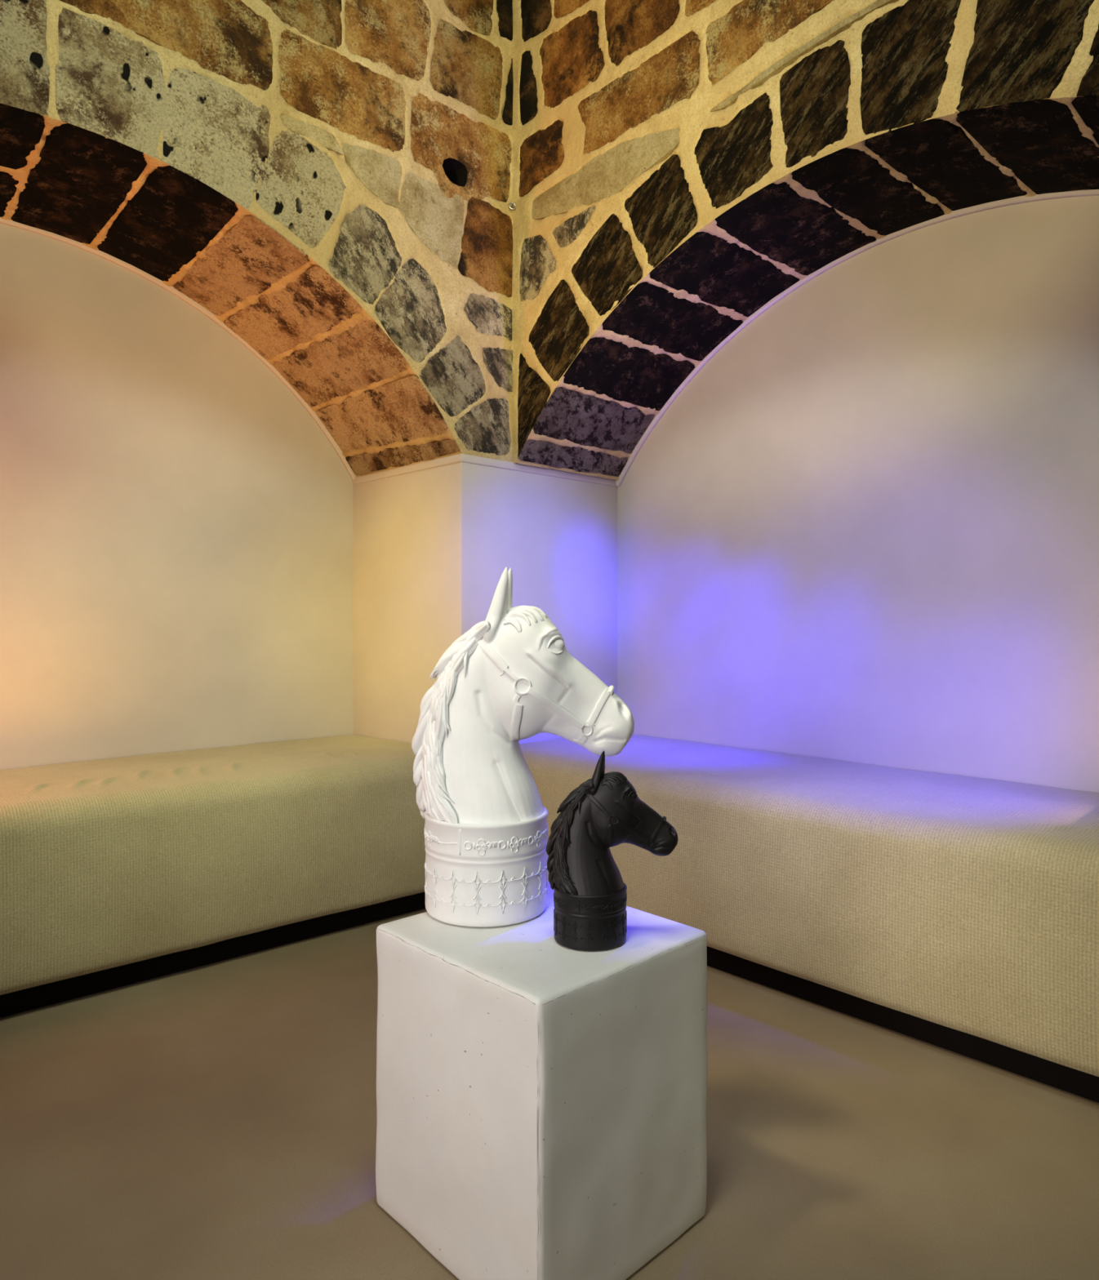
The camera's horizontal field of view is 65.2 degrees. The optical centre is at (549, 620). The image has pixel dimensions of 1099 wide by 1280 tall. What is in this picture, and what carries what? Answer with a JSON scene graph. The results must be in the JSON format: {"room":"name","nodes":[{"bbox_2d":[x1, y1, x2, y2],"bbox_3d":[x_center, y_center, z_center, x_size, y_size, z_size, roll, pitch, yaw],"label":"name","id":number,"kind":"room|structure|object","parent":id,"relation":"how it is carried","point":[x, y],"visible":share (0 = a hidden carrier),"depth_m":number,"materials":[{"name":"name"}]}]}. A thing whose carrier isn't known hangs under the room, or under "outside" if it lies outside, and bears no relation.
{"room":"museum","nodes":[
{"label":"museum","id":0,"kind":"room"},
{"bbox_2d":[0,222,353,769],"bbox_3d":[-2.065,-0.225,3.044,3.224,2.750,0.150,0,0,-44],"label":"wall","id":1,"kind":"structure","parent":0,"point":[176,524],"depth_m":3.40,"materials":[{"name":"paint"}]},
{"bbox_2d":[0,0,518,477],"bbox_3d":[-1.651,-1.756,2.763,3.429,2.188,0.830,0,0,-44],"label":"wall","id":2,"kind":"structure","parent":0,"point":[331,181],"depth_m":3.12,"materials":[{"name":"stone"}]},
{"bbox_2d":[0,217,355,479],"bbox_3d":[-1.907,-1.041,3.079,2.818,0.807,0.026,0,0,-44],"label":"trim","id":3,"kind":"structure","parent":2,"relation":"attached to","point":[11,223],"depth_m":3.50,"materials":[{"name":"paint"}]},
{"bbox_2d":[352,453,617,486],"bbox_3d":[-0.299,-0.653,4.064,0.947,0.032,0.827,0,0,-44],"label":"trim","id":4,"kind":"structure","parent":2,"relation":"attached to","point":[460,457],"depth_m":3.71,"materials":[{"name":"paint"}]},
{"bbox_2d":[508,202,515,209],"bbox_3d":[-0.159,-1.741,3.620,0.031,0.031,0.033,0,0,-14],"label":"bolt","id":5,"kind":"object","parent":2,"relation":"attached to","point":[513,203],"visible":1,"depth_m":3.60,"materials":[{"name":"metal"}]},
{"bbox_2d":[353,462,617,744],"bbox_3d":[-0.299,0.248,4.104,0.991,1.803,0.871,0,0,-44],"label":"wall pier","id":6,"kind":"object","parent":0,"point":[433,547],"visible":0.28,"depth_m":3.77,"materials":[{"name":"paint"}]},
{"bbox_2d":[0,908,1098,1279],"bbox_3d":[-0.282,1.200,0.740,6.200,0.100,6.400,0,0,-44],"label":"floor","id":7,"kind":"structure","parent":0,"point":[215,1121],"depth_m":1.88,"materials":[{"name":"beige concrete"}]},
{"bbox_2d":[0,734,425,1017],"bbox_3d":[-1.620,0.833,2.784,2.736,0.633,0.835,0,0,-44],"label":"upholstered bench","id":8,"kind":"object","parent":7,"relation":"on","point":[115,873],"visible":0.93,"depth_m":2.81,"materials":[{"name":"fabric"}]},
{"bbox_2d":[375,880,707,1279],"bbox_3d":[-0.018,0.873,1.671,0.455,0.554,0.480,0,0,-44],"label":"pedestal","id":9,"kind":"object","parent":7,"relation":"on","point":[541,1103],"visible":0.9,"depth_m":1.50,"materials":[{"name":"paint"}]},
{"bbox_2d":[411,566,634,927],"bbox_3d":[-0.062,0.243,1.763,0.442,0.707,0.256,0,0,19],"label":"head sculpture","id":10,"kind":"object","parent":9,"relation":"on","point":[512,677],"visible":1,"depth_m":1.73,"materials":[{"name":"white ceramic"}]},
{"bbox_2d":[545,751,678,951],"bbox_3d":[0.116,0.422,1.608,0.246,0.350,0.129,0,0,0],"label":"head sculpture","id":11,"kind":"object","parent":9,"relation":"on","point":[606,811],"visible":1,"depth_m":1.58,"materials":[{"name":"black ceramic"}]},
{"bbox_2d":[520,734,1098,1102],"bbox_3d":[1.037,0.836,2.767,0.810,0.628,2.900,0,0,-44],"label":"upholstered bench","id":12,"kind":"object","parent":7,"relation":"on","point":[959,914],"visible":0.78,"depth_m":2.40,"materials":[{"name":"fabric"}]},
{"bbox_2d":[511,0,1098,479],"bbox_3d":[1.212,-1.756,2.690,0.674,2.189,3.321,0,0,-44],"label":"wall","id":13,"kind":"structure","parent":0,"point":[679,166],"depth_m":3.00,"materials":[{"name":"stone"}]},
{"bbox_2d":[615,189,1098,486],"bbox_3d":[1.337,-1.034,3.033,0.026,0.793,2.958,0,0,-44],"label":"trim","id":14,"kind":"structure","parent":13,"relation":"attached to","point":[1020,199],"depth_m":3.26,"materials":[{"name":"paint"}]},
{"bbox_2d":[617,195,1098,792],"bbox_3d":[1.480,-0.225,3.004,0.150,2.750,3.420,0,0,-44],"label":"wall","id":15,"kind":"structure","parent":0,"point":[864,530],"depth_m":3.13,"materials":[{"name":"paint"}]}
]}

